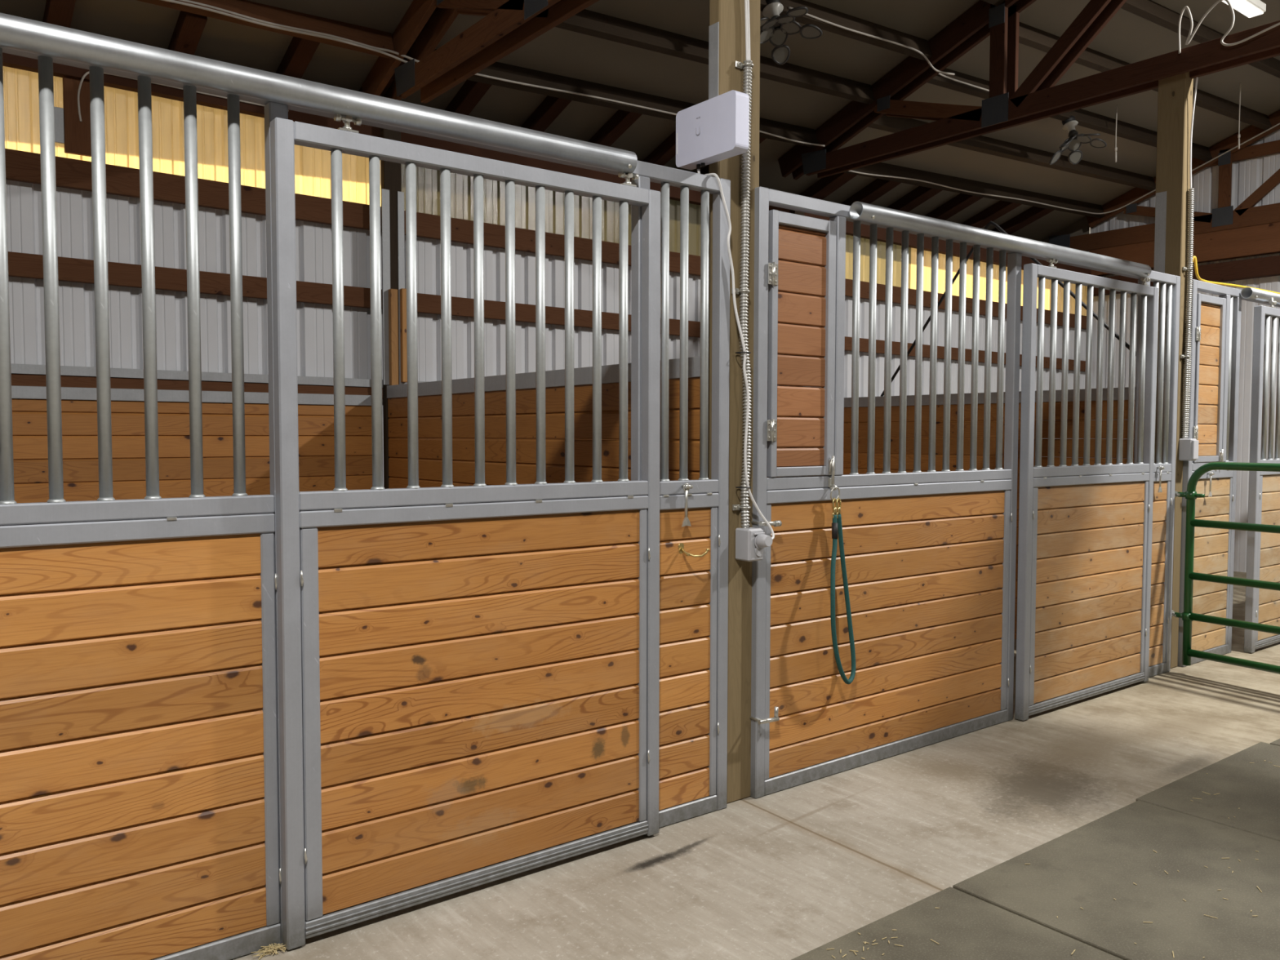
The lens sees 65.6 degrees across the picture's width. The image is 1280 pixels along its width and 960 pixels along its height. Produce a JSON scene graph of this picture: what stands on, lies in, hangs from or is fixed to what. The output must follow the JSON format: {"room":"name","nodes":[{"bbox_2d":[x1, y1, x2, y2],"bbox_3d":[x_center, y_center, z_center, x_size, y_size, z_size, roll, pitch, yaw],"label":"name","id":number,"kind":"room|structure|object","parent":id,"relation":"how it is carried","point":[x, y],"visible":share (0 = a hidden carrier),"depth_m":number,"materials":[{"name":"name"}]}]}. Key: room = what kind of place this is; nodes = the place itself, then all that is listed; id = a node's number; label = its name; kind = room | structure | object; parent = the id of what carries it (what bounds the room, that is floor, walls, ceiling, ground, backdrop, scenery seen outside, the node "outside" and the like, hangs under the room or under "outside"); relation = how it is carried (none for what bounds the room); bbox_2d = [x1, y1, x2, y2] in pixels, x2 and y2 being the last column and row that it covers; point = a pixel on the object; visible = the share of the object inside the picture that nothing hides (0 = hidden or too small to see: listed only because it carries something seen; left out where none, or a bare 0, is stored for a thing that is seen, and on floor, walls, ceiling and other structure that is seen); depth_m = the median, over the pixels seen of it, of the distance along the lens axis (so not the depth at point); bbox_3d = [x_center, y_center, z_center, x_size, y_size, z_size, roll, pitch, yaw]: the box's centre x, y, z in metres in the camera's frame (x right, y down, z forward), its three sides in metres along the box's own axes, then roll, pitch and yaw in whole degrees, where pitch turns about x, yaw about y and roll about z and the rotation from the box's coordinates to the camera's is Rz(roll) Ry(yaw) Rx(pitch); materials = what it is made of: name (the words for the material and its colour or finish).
{"room":"farm building","nodes":[
{"label":"farm building","id":0,"kind":"room"},
{"bbox_2d":[5,179,1086,486],"bbox_3d":[-1.176,-0.312,6.849,16.500,2.870,0.028,-2,3,-38],"label":"wall","id":1,"kind":"structure","parent":0,"point":[313,244],"depth_m":6.14,"materials":[{"name":"white metal"}]},
{"bbox_2d":[2,66,381,206],"bbox_3d":[-4.686,-1.931,4.057,7.620,0.610,0.018,-2,3,-38],"label":"panel","id":2,"kind":"object","parent":1,"relation":"attached to","point":[313,177],"visible":0.36,"depth_m":5.64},
{"bbox_2d":[53,106,64,144],"bbox_3d":[-3.097,-1.876,5.235,0.101,0.185,0.018,-2,3,-38],"label":"metal patch","id":3,"kind":"object","parent":2,"relation":"attached to","point":[58,112],"visible":0.42,"depth_m":5.25,"materials":[{"name":"metal"}]},
{"bbox_2d":[4,148,1086,329],"bbox_3d":[-1.179,-1.680,6.712,16.401,0.248,0.038,-2,3,-38],"label":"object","id":4,"kind":"structure","parent":1,"relation":"attached to","point":[20,166],"depth_m":6.10,"materials":[{"name":"brown wood"}]},
{"bbox_2d":[8,251,1085,371],"bbox_3d":[-1.180,-1.171,6.735,16.401,0.219,0.038,-2,3,-38],"label":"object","id":5,"kind":"structure","parent":1,"relation":"attached to","point":[27,265],"depth_m":6.12,"materials":[{"name":"brown wood"}]},
{"bbox_2d":[10,363,1084,420],"bbox_3d":[-1.174,-0.595,6.752,16.400,0.218,0.063,-2,3,-38],"label":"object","id":6,"kind":"structure","parent":1,"relation":"attached to","point":[22,375],"depth_m":5.58,"materials":[{"name":"metal"}]},
{"bbox_2d":[400,163,701,256],"bbox_3d":[-0.208,-2.054,7.501,3.680,0.626,0.018,-2,3,-38],"label":"panel","id":7,"kind":"object","parent":1,"relation":"attached to","point":[428,180],"visible":0.15,"depth_m":7.05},
{"bbox_2d":[844,234,911,288],"bbox_3d":[1.943,-2.101,9.157,1.750,0.609,0.018,-2,3,-38],"label":"panel","id":8,"kind":"object","parent":1,"relation":"attached to","point":[864,242],"visible":0.08,"depth_m":9.41,"materials":[{"name":"beige wood"}]},
{"bbox_2d":[910,247,1087,315],"bbox_3d":[4.003,-2.146,10.742,3.450,0.624,0.018,-2,3,-38],"label":"panel","id":9,"kind":"object","parent":1,"relation":"attached to","point":[927,255],"visible":0.2,"depth_m":10.31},
{"bbox_2d":[1040,217,1089,252],"bbox_3d":[-1.435,-2.160,7.106,16.500,1.539,1.070,-2,3,-38],"label":"trim","id":10,"kind":"structure","parent":1,"relation":"attached to","point":[1082,227],"depth_m":11.80,"materials":[{"name":"brown wood"}]},
{"bbox_2d":[0,0,1279,241],"bbox_3d":[1.818,-3.247,2.829,16.500,2.722,11.750,-2,3,-38],"label":"ceiling","id":11,"kind":"structure","parent":0,"point":[1130,37],"depth_m":7.34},
{"bbox_2d":[42,0,75,27],"bbox_3d":[-2.986,-2.387,5.093,0.105,0.255,0.501,-2,3,-38],"label":"rafter","id":12,"kind":"object","parent":11,"relation":"attached to","point":[58,12],"visible":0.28,"depth_m":5.02,"materials":[{"name":"brown wood"}]},
{"bbox_2d":[167,10,207,55],"bbox_3d":[-2.503,-2.429,5.463,0.105,0.255,0.501,-2,3,-38],"label":"rafter","id":13,"kind":"object","parent":11,"relation":"attached to","point":[189,27],"visible":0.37,"depth_m":5.37,"materials":[{"name":"brown wood"}]},
{"bbox_2d":[136,0,394,58],"bbox_3d":[-4.401,-2.423,3.637,7.387,0.256,0.099,-2,3,-38],"label":"roof purlin","id":14,"kind":"structure","parent":11,"relation":"attached to","point":[368,36],"depth_m":5.51,"materials":[{"name":"brown wood"}]},
{"bbox_2d":[161,0,408,62],"bbox_3d":[-2.224,-2.444,5.236,2.186,0.086,0.079,-2,3,-35],"label":"electrical cable","id":15,"kind":"object","parent":14,"relation":"attached to","point":[170,1],"visible":0.94,"depth_m":5.44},
{"bbox_2d":[179,0,419,62],"bbox_3d":[-2.219,-2.467,5.245,2.206,0.071,0.083,-2,3,-35],"label":"electrical cable","id":16,"kind":"object","parent":14,"relation":"attached to","point":[187,1],"visible":0.97,"depth_m":5.50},
{"bbox_2d":[275,36,319,78],"bbox_3d":[-2.019,-2.471,5.834,0.105,0.255,0.501,-2,3,-38],"label":"rafter","id":17,"kind":"object","parent":11,"relation":"attached to","point":[300,52],"visible":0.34,"depth_m":5.77,"materials":[{"name":"brown wood"}]},
{"bbox_2d":[359,54,407,96],"bbox_3d":[-1.599,-2.508,6.155,0.105,0.255,0.501,-2,3,-38],"label":"rafter","id":18,"kind":"object","parent":11,"relation":"attached to","point":[393,77],"visible":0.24,"depth_m":6.17,"materials":[{"name":"brown wood"}]},
{"bbox_2d":[444,80,491,115],"bbox_3d":[-1.199,-2.505,6.653,0.105,0.324,0.701,-2,3,-38],"label":"rafter","id":19,"kind":"object","parent":11,"relation":"attached to","point":[471,92],"visible":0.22,"depth_m":6.53,"materials":[{"name":"brown wood"}]},
{"bbox_2d":[520,95,571,132],"bbox_3d":[-0.708,-2.547,7.030,0.105,0.324,0.701,-2,3,-38],"label":"rafter","id":20,"kind":"object","parent":11,"relation":"attached to","point":[550,108],"visible":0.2,"depth_m":6.92,"materials":[{"name":"brown wood"}]},
{"bbox_2d":[587,109,641,146],"bbox_3d":[-0.225,-2.590,7.400,0.105,0.324,0.701,-2,3,-38],"label":"rafter","id":21,"kind":"object","parent":11,"relation":"attached to","point":[621,120],"visible":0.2,"depth_m":7.31,"materials":[{"name":"brown wood"}]},
{"bbox_2d":[433,48,818,147],"bbox_3d":[0.042,-2.693,7.111,3.521,0.300,0.099,-2,3,-38],"label":"roof purlin","id":22,"kind":"structure","parent":11,"relation":"attached to","point":[497,69],"depth_m":6.85,"materials":[{"name":"brown wood"}]},
{"bbox_2d":[474,73,825,146],"bbox_3d":[0.095,-2.631,7.077,3.414,0.124,0.092,-2,3,-36],"label":"electrical cable","id":23,"kind":"object","parent":22,"relation":"attached to","point":[477,74],"visible":0.62,"depth_m":6.80,"materials":[{"name":"plastic"}]},
{"bbox_2d":[642,129,675,165],"bbox_3d":[0.267,-2.633,7.777,0.105,0.324,0.701,-2,3,-38],"label":"rafter","id":24,"kind":"object","parent":11,"relation":"attached to","point":[665,151],"visible":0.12,"depth_m":7.83,"materials":[{"name":"brown wood"}]},
{"bbox_2d":[555,8,875,104],"bbox_3d":[0.396,-2.872,6.643,3.521,0.300,0.099,-2,3,-38],"label":"roof purlin","id":25,"kind":"structure","parent":11,"relation":"attached to","point":[587,22],"depth_m":6.54,"materials":[{"name":"brown wood"}]},
{"bbox_2d":[700,137,765,174],"bbox_3d":[0.766,-2.676,8.160,0.105,0.324,0.701,-2,3,-38],"label":"rafter","id":26,"kind":"object","parent":11,"relation":"attached to","point":[704,171],"visible":0.16,"depth_m":8.34,"materials":[{"name":"brown wood"}]},
{"bbox_2d":[799,172,857,199],"bbox_3d":[1.659,-2.680,9.214,0.160,0.366,0.821,-2,3,-38],"label":"rafter","id":27,"kind":"object","parent":11,"relation":"attached to","point":[824,187],"visible":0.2,"depth_m":9.08,"materials":[{"name":"brown wood"}]},
{"bbox_2d":[760,0,932,61],"bbox_3d":[0.714,-3.032,6.223,3.521,0.300,0.099,-2,3,-38],"label":"roof purlin","id":28,"kind":"structure","parent":11,"relation":"attached to","point":[844,20],"depth_m":6.79,"materials":[{"name":"brown wood"}]},
{"bbox_2d":[760,0,822,64],"bbox_3d":[0.874,-2.859,6.200,0.529,0.356,0.505,-2,3,-38],"label":"lamp","id":29,"kind":"object","parent":28,"relation":"attached to","point":[776,29],"visible":0.85,"depth_m":6.25,"materials":[{"name":"metal"}]},
{"bbox_2d":[788,6,989,91],"bbox_3d":[2.016,-3.044,7.186,2.706,0.146,0.236,-2,4,-43],"label":"electrical cable","id":30,"kind":"object","parent":28,"relation":"attached to","point":[789,7],"visible":0.79,"depth_m":7.03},
{"bbox_2d":[840,178,900,205],"bbox_3d":[2.158,-2.724,9.597,0.160,0.366,0.821,-2,3,-38],"label":"rafter","id":31,"kind":"object","parent":11,"relation":"attached to","point":[877,188],"visible":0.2,"depth_m":9.45,"materials":[{"name":"brown wood"}]},
{"bbox_2d":[887,186,942,212],"bbox_3d":[2.665,-2.768,9.985,0.160,0.366,0.821,-2,3,-38],"label":"rafter","id":32,"kind":"object","parent":11,"relation":"attached to","point":[920,194],"visible":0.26,"depth_m":9.84,"materials":[{"name":"brown wood"}]},
{"bbox_2d":[924,193,982,220],"bbox_3d":[3.204,-2.816,10.398,0.160,0.366,0.821,-2,3,-38],"label":"rafter","id":33,"kind":"object","parent":11,"relation":"attached to","point":[959,202],"visible":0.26,"depth_m":10.27,"materials":[{"name":"brown wood"}]},
{"bbox_2d":[844,162,1104,217],"bbox_3d":[3.386,-2.927,9.968,4.876,0.358,0.099,-2,3,-38],"label":"roof purlin","id":34,"kind":"structure","parent":11,"relation":"attached to","point":[880,168],"depth_m":9.91,"materials":[{"name":"brown wood"}]},
{"bbox_2d":[848,123,1279,213],"bbox_3d":[4.252,-3.287,8.846,4.854,1.160,2.714,-2,3,-38],"label":"electrical cable","id":35,"kind":"object","parent":34,"relation":"attached to","point":[1278,123],"visible":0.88,"depth_m":10.18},
{"bbox_2d":[961,200,1022,227],"bbox_3d":[3.767,-2.865,10.830,0.160,0.366,0.821,-2,3,-38],"label":"rafter","id":36,"kind":"object","parent":11,"relation":"attached to","point":[1000,208],"visible":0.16,"depth_m":10.72,"materials":[{"name":"brown wood"}]},
{"bbox_2d":[982,0,1004,6],"bbox_3d":[1.068,-3.211,5.755,3.521,0.300,0.099,-2,3,-38],"label":"roof purlin","id":37,"kind":"structure","parent":11,"relation":"attached to","point":[996,2],"depth_m":6.77,"materials":[{"name":"brown wood"}]},
{"bbox_2d":[867,113,1155,191],"bbox_3d":[3.741,-3.106,9.500,4.876,0.358,0.099,-2,3,-38],"label":"roof purlin","id":38,"kind":"structure","parent":11,"relation":"attached to","point":[981,144],"depth_m":9.46,"materials":[{"name":"brown wood"}]},
{"bbox_2d":[991,206,1053,235],"bbox_3d":[4.274,-2.909,11.218,0.160,0.366,0.821,-2,3,-38],"label":"rafter","id":39,"kind":"object","parent":11,"relation":"attached to","point":[1033,214],"visible":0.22,"depth_m":11.11,"materials":[{"name":"brown wood"}]},
{"bbox_2d":[927,68,1212,161],"bbox_3d":[4.089,-3.281,9.039,4.876,0.358,0.099,-2,3,-38],"label":"roof purlin","id":40,"kind":"structure","parent":11,"relation":"attached to","point":[1091,120],"depth_m":9.03,"materials":[{"name":"brown wood"}]},
{"bbox_2d":[1048,115,1106,164],"bbox_3d":[3.850,-3.015,8.731,0.472,0.403,0.461,-2,3,-38],"label":"lamp","id":41,"kind":"object","parent":40,"relation":"attached to","point":[1074,140],"visible":1,"depth_m":8.79,"materials":[{"name":"metal"}]},
{"bbox_2d":[1114,105,1117,162],"bbox_3d":[4.340,-3.154,9.041,0.020,0.510,0.023,2,3,30],"label":"pull cord","id":42,"kind":"object","parent":11,"relation":"hanging from","point":[1115,148],"visible":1,"depth_m":9.04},
{"bbox_2d":[1018,22,1271,129],"bbox_3d":[4.431,-3.454,8.587,4.876,0.358,0.099,-2,3,-38],"label":"roof purlin","id":43,"kind":"structure","parent":11,"relation":"attached to","point":[1032,37],"depth_m":8.14,"materials":[{"name":"brown wood"}]},
{"bbox_2d":[1120,0,1279,78],"bbox_3d":[4.748,-3.615,8.168,4.876,0.358,0.099,-2,3,-38],"label":"roof purlin","id":44,"kind":"structure","parent":11,"relation":"attached to","point":[1154,12],"depth_m":7.69,"materials":[{"name":"brown wood"}]},
{"bbox_2d":[1237,83,1240,149],"bbox_3d":[5.560,-3.375,9.200,0.020,0.600,0.023,2,3,30],"label":"pull cord","id":45,"kind":"object","parent":11,"relation":"hanging from","point":[1238,135],"visible":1,"depth_m":9.20,"materials":[{"name":"white plastic"}]},
{"bbox_2d":[1222,0,1266,17],"bbox_3d":[3.966,-3.342,6.760,1.150,0.070,0.120,-2,3,-38],"label":"strip light","id":46,"kind":"object","parent":11,"relation":"attached to","point":[1250,8],"visible":1,"depth_m":6.98,"materials":[{"name":"white plastic"}]},
{"bbox_2d":[231,571,1279,959],"bbox_3d":[2.078,1.391,2.773,16.600,0.150,11.000,-2,3,-38],"label":"floor","id":47,"kind":"structure","parent":0,"point":[788,873],"depth_m":3.52,"materials":[{"name":"concrete"}]},
{"bbox_2d":[11,385,372,502],"bbox_3d":[-3.091,0.350,5.274,3.610,1.683,0.038,-2,3,-38],"label":"lining","id":48,"kind":"object","parent":47,"relation":"on","point":[315,427],"visible":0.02,"depth_m":5.59,"materials":[{"name":"wood"}]},
{"bbox_2d":[251,942,286,959],"bbox_3d":[-1.024,1.302,2.760,0.111,0.017,0.081,-2,3,-38],"label":"tuft","id":49,"kind":"object","parent":47,"relation":"on","point":[264,948],"visible":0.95,"depth_m":2.75,"materials":[{"name":"beige plant"}]},
{"bbox_2d":[0,13,730,959],"bbox_3d":[-1.059,0.114,2.675,3.556,2.398,0.134,-2,3,-38],"label":"stall","id":50,"kind":"object","parent":47,"relation":"on","point":[140,767],"visible":0.92,"depth_m":2.60,"materials":[{"name":"metal"}]},
{"bbox_2d":[270,113,660,950],"bbox_3d":[-0.465,0.117,3.118,1.322,2.348,0.056,-2,3,-38],"label":"sliding door","id":51,"kind":"structure","parent":50,"relation":"hanging from","point":[468,676],"depth_m":3.05,"materials":[{"name":"metal"}]},
{"bbox_2d":[380,128,407,488],"bbox_3d":[-1.566,-0.614,6.325,0.152,3.520,0.098,-2,3,-38],"label":"post","id":52,"kind":"object","parent":47,"relation":"on","point":[393,237],"visible":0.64,"depth_m":6.28,"materials":[{"name":"wood"}]},
{"bbox_2d":[2,52,1090,274],"bbox_3d":[-1.169,-2.225,6.674,16.400,0.251,0.065,-2,3,-38],"label":"wall girt","id":53,"kind":"object","parent":52,"relation":"attached to","point":[10,60],"visible":0.21,"depth_m":6.55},
{"bbox_2d":[62,75,91,156],"bbox_3d":[-3.002,-1.941,5.297,0.128,0.400,0.036,-2,3,-38],"label":"stud","id":54,"kind":"object","parent":53,"relation":"attached to","point":[77,133],"visible":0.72,"depth_m":5.28,"materials":[{"name":"brown wood"}]},
{"bbox_2d":[77,71,288,121],"bbox_3d":[-2.542,-2.062,5.594,1.103,0.276,0.048,-2,3,-38],"label":"electrical cable","id":55,"kind":"object","parent":53,"relation":"attached to","point":[86,73],"visible":0.67,"depth_m":5.38,"materials":[{"name":"plastic"}]},
{"bbox_2d":[386,356,700,488],"bbox_3d":[-0.639,0.331,5.112,0.052,1.744,3.105,-2,3,-38],"label":"wall","id":56,"kind":"structure","parent":47,"relation":"on","point":[429,393],"depth_m":4.97,"materials":[{"name":"wood"}]},
{"bbox_2d":[417,410,789,477],"bbox_3d":[-0.124,0.251,7.556,3.600,1.683,0.038,-2,3,-38],"label":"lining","id":57,"kind":"object","parent":47,"relation":"on","point":[629,411],"visible":0.02,"depth_m":7.00,"materials":[{"name":"wood"}]},
{"bbox_2d":[707,0,782,803],"bbox_3d":[0.407,-1.036,3.798,0.272,4.600,0.139,-2,3,-38],"label":"support post","id":58,"kind":"object","parent":47,"relation":"on","point":[726,28],"visible":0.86,"depth_m":3.82,"materials":[{"name":"wood"}]},
{"bbox_2d":[361,0,599,103],"bbox_3d":[0.523,-3.161,3.412,0.179,2.081,7.247,-2,3,-38],"label":"roof truss","id":59,"kind":"object","parent":58,"relation":"attached to","point":[506,26],"visible":0.84,"depth_m":5.40,"materials":[{"name":"brown wood"}]},
{"bbox_2d":[675,89,749,169],"bbox_3d":[0.269,-1.282,3.679,0.083,0.226,0.333,-2,3,-38],"label":"box","id":60,"kind":"object","parent":58,"relation":"attached to","point":[713,130],"visible":1,"depth_m":3.62,"materials":[{"name":"white plastic"}]},
{"bbox_2d":[697,168,774,549],"bbox_3d":[0.374,-0.455,3.742,0.309,1.441,0.115,0,3,-7],"label":"power cord","id":61,"kind":"object","parent":58,"relation":"attached to","point":[762,540],"visible":0.94,"depth_m":3.76,"materials":[{"name":"white plastic"}]},
{"bbox_2d":[731,60,753,528],"bbox_3d":[0.393,-0.699,3.789,0.087,1.773,0.048,-2,3,-38],"label":"conduit","id":62,"kind":"object","parent":58,"relation":"attached to","point":[747,65],"visible":0.82,"depth_m":3.78,"materials":[{"name":"metal"}]},
{"bbox_2d":[735,351,751,354],"bbox_3d":[0.393,-0.485,3.779,0.058,0.004,0.062,-2,3,-38],"label":"cable tie","id":63,"kind":"object","parent":62,"relation":"attached to","point":[735,352],"visible":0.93,"depth_m":3.77,"materials":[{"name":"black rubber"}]},
{"bbox_2d":[744,0,748,60],"bbox_3d":[0.395,-1.832,3.742,0.037,0.505,0.012,-2,3,-38],"label":"electrical cable","id":64,"kind":"object","parent":58,"relation":"attached to","point":[745,1],"visible":1,"depth_m":3.75,"materials":[{"name":"white plastic"}]},
{"bbox_2d":[746,0,750,60],"bbox_3d":[0.403,-1.832,3.748,0.041,0.506,0.012,-2,3,-38],"label":"electrical cable","id":65,"kind":"object","parent":58,"relation":"attached to","point":[748,1],"visible":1,"depth_m":3.76,"materials":[{"name":"white plastic"}]},
{"bbox_2d":[735,527,764,561],"bbox_3d":[0.424,0.248,3.825,0.076,0.123,0.092,-2,3,-38],"label":"outlet box","id":66,"kind":"object","parent":58,"relation":"attached to","point":[745,548],"visible":0.94,"depth_m":3.79,"materials":[{"name":"grey plastic"}]},
{"bbox_2d":[789,209,804,476],"bbox_3d":[1.352,-0.677,8.600,0.120,3.450,0.053,-2,3,-38],"label":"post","id":67,"kind":"object","parent":47,"relation":"on","point":[792,211],"visible":0.02,"depth_m":8.50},
{"bbox_2d":[859,421,942,453],"bbox_3d":[2.911,0.150,9.890,3.740,1.683,0.038,-2,3,-38],"label":"lining","id":68,"kind":"object","parent":47,"relation":"on","point":[936,421],"visible":0.02,"depth_m":9.42,"materials":[{"name":"wood"}]},
{"bbox_2d":[791,886,1122,959],"bbox_3d":[1.056,1.341,2.046,1.217,0.012,1.830,-2,3,-38],"label":"rubber mat","id":69,"kind":"object","parent":47,"relation":"on","point":[965,926],"visible":1,"depth_m":2.81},
{"bbox_2d":[826,760,1279,959],"bbox_3d":[2.370,1.282,3.205,4.569,0.005,1.551,-2,3,-38],"label":"hay","id":70,"kind":"object","parent":69,"relation":"on","point":[865,942],"visible":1,"depth_m":2.90},
{"bbox_2d":[750,186,1180,798],"bbox_3d":[1.860,0.017,4.920,3.509,2.398,0.134,-2,3,-38],"label":"stall","id":71,"kind":"object","parent":47,"relation":"on","point":[930,556],"visible":0.94,"depth_m":4.34,"materials":[{"name":"metal"}]},
{"bbox_2d":[830,497,855,684],"bbox_3d":[0.833,0.464,4.112,0.066,0.782,0.226,2,3,38],"label":"lead rope","id":72,"kind":"object","parent":71,"relation":"hanging from","point":[836,527],"visible":1,"depth_m":4.10,"materials":[{"name":"green fabric"}]},
{"bbox_2d":[1014,257,1158,720],"bbox_3d":[2.433,0.020,5.344,1.312,2.348,0.056,-2,3,-38],"label":"sliding door","id":73,"kind":"structure","parent":71,"relation":"hanging from","point":[1085,537],"depth_m":5.28,"materials":[{"name":"metal"}]},
{"bbox_2d":[816,386,1135,639],"bbox_3d":[2.297,0.231,7.435,0.052,1.744,3.000,-2,3,-38],"label":"wall","id":74,"kind":"structure","parent":47,"relation":"on","point":[863,401],"depth_m":7.25,"materials":[{"name":"wood"}]},
{"bbox_2d":[880,221,1136,396],"bbox_3d":[2.598,-1.229,6.981,0.022,1.228,2.236,-2,3,-38],"label":"rod","id":75,"kind":"object","parent":74,"relation":"on","point":[1060,283],"visible":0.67,"depth_m":7.08,"materials":[{"name":"black metal"}]},
{"bbox_2d":[952,800,1279,959],"bbox_3d":[2.029,1.309,2.794,1.212,0.012,1.830,-2,3,-38],"label":"rubber mat","id":76,"kind":"object","parent":47,"relation":"on","point":[1095,863],"visible":1,"depth_m":3.13,"materials":[{"name":"grey rubber"}]},
{"bbox_2d":[1153,71,1193,668],"bbox_3d":[3.250,-0.694,6.079,0.187,3.720,0.232,-2,3,-38],"label":"support post","id":77,"kind":"object","parent":47,"relation":"on","point":[1175,100],"visible":0.58,"depth_m":6.05,"materials":[{"name":"wood"}]},
{"bbox_2d":[777,0,1279,179],"bbox_3d":[3.463,-3.433,5.665,0.179,2.051,7.247,-2,3,-38],"label":"roof truss","id":78,"kind":"object","parent":77,"relation":"attached to","point":[1007,105],"visible":1,"depth_m":6.89,"materials":[{"name":"brown wood"}]},
{"bbox_2d":[1177,0,1279,53],"bbox_3d":[3.466,-2.612,5.505,0.033,0.308,0.930,-2,3,-38],"label":"electrical cable","id":79,"kind":"object","parent":78,"relation":"attached to","point":[1188,38],"visible":1,"depth_m":5.72,"materials":[{"name":"white plastic"}]},
{"bbox_2d":[1180,188,1194,438],"bbox_3d":[3.326,-1.008,6.044,0.076,1.510,0.044,0,3,-5],"label":"conduit","id":80,"kind":"object","parent":77,"relation":"attached to","point":[1189,268],"visible":1,"depth_m":6.04,"materials":[{"name":"metal"}]},
{"bbox_2d":[1178,438,1198,461],"bbox_3d":[3.354,-0.185,6.065,0.074,0.135,0.088,-2,3,-38],"label":"outlet box","id":81,"kind":"object","parent":77,"relation":"attached to","point":[1188,447],"visible":1,"depth_m":6.04,"materials":[{"name":"grey plastic"}]},
{"bbox_2d":[1186,334,1191,438],"bbox_3d":[3.354,-0.619,6.078,0.048,0.732,0.027,-2,3,-38],"label":"conduit","id":82,"kind":"object","parent":77,"relation":"attached to","point":[1189,361],"visible":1,"depth_m":6.08,"materials":[{"name":"metal"}]},
{"bbox_2d":[1189,77,1198,188],"bbox_3d":[3.331,-2.086,5.976,0.021,0.651,0.055,0,3,6],"label":"electrical cable","id":83,"kind":"object","parent":77,"relation":"attached to","point":[1197,78],"visible":1,"depth_m":5.99,"materials":[{"name":"white plastic"}]},
{"bbox_2d":[1173,462,1279,674],"bbox_3d":[4.045,0.561,4.652,0.060,1.226,3.148,-1,3,-30],"label":"gate","id":84,"kind":"object","parent":77,"relation":"attached to","point":[1188,616],"visible":1,"depth_m":5.80,"materials":[{"name":"green metal"}]},
{"bbox_2d":[1135,742,1279,841],"bbox_3d":[2.981,1.277,3.543,1.195,0.012,1.830,-2,3,-38],"label":"rubber mat","id":85,"kind":"object","parent":47,"relation":"on","point":[1254,788],"visible":1,"depth_m":3.96,"materials":[{"name":"grey rubber"}]},
{"bbox_2d":[1177,279,1279,666],"bbox_3d":[4.775,-0.079,7.162,3.500,2.398,0.134,-2,3,-38],"label":"stall","id":86,"kind":"object","parent":47,"relation":"on","point":[1215,322],"visible":0.84,"depth_m":6.33,"materials":[{"name":"metal"}]},
{"bbox_2d":[1192,255,1279,293],"bbox_3d":[4.105,-1.323,6.594,1.789,0.150,0.039,-2,3,-36],"label":"extension cord","id":87,"kind":"object","parent":86,"relation":"on","point":[1194,259],"visible":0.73,"depth_m":6.26,"materials":[{"name":"yellow plastic"}]},
{"bbox_2d":[1244,297,1279,653],"bbox_3d":[4.545,-0.047,6.908,1.315,2.348,0.056,-2,3,-38],"label":"horse stall front","id":88,"kind":"structure","parent":86,"relation":"hanging from","point":[1262,606],"depth_m":6.58,"materials":[{"name":"metal"}]},
{"bbox_2d":[1270,738,1279,746],"bbox_3d":[3.962,1.246,4.256,1.200,0.012,1.830,-2,3,-38],"label":"rubber mat","id":89,"kind":"object","parent":47,"relation":"on","point":[1277,742],"visible":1,"depth_m":4.61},
{"bbox_2d":[1089,128,1279,572],"bbox_3d":[8.584,-1.834,7.484,0.022,5.889,10.760,-2,3,-38],"label":"wall","id":90,"kind":"structure","parent":0,"point":[1248,175],"depth_m":10.45,"materials":[{"name":"white metal"}]},
{"bbox_2d":[1088,222,1279,275],"bbox_3d":[7.508,-2.399,8.738,0.095,0.300,7.300,-2,3,-38],"label":"header beam","id":91,"kind":"structure","parent":90,"relation":"attached to","point":[1260,239],"depth_m":10.46,"materials":[{"name":"brown wood"}]},
{"bbox_2d":[1048,110,1279,251],"bbox_3d":[7.296,-3.683,8.893,0.041,2.269,7.700,-2,3,-38],"label":"roof truss","id":92,"kind":"object","parent":91,"relation":"on","point":[1224,217],"visible":0.85,"depth_m":10.48,"materials":[{"name":"brown wood"}]},
{"bbox_2d":[1093,255,1279,296],"bbox_3d":[7.500,-2.114,8.745,0.115,0.190,7.300,-2,3,-38],"label":"header beam","id":93,"kind":"structure","parent":90,"relation":"attached to","point":[1268,266],"depth_m":10.34,"materials":[{"name":"brown wood"}]},
{"bbox_2d":[1207,139,1279,167],"bbox_3d":[7.647,-3.312,8.550,0.055,0.120,6.900,-2,3,-38],"label":"beam","id":94,"kind":"structure","parent":90,"relation":"attached to","point":[1273,147],"depth_m":10.21,"materials":[{"name":"brown wood"}]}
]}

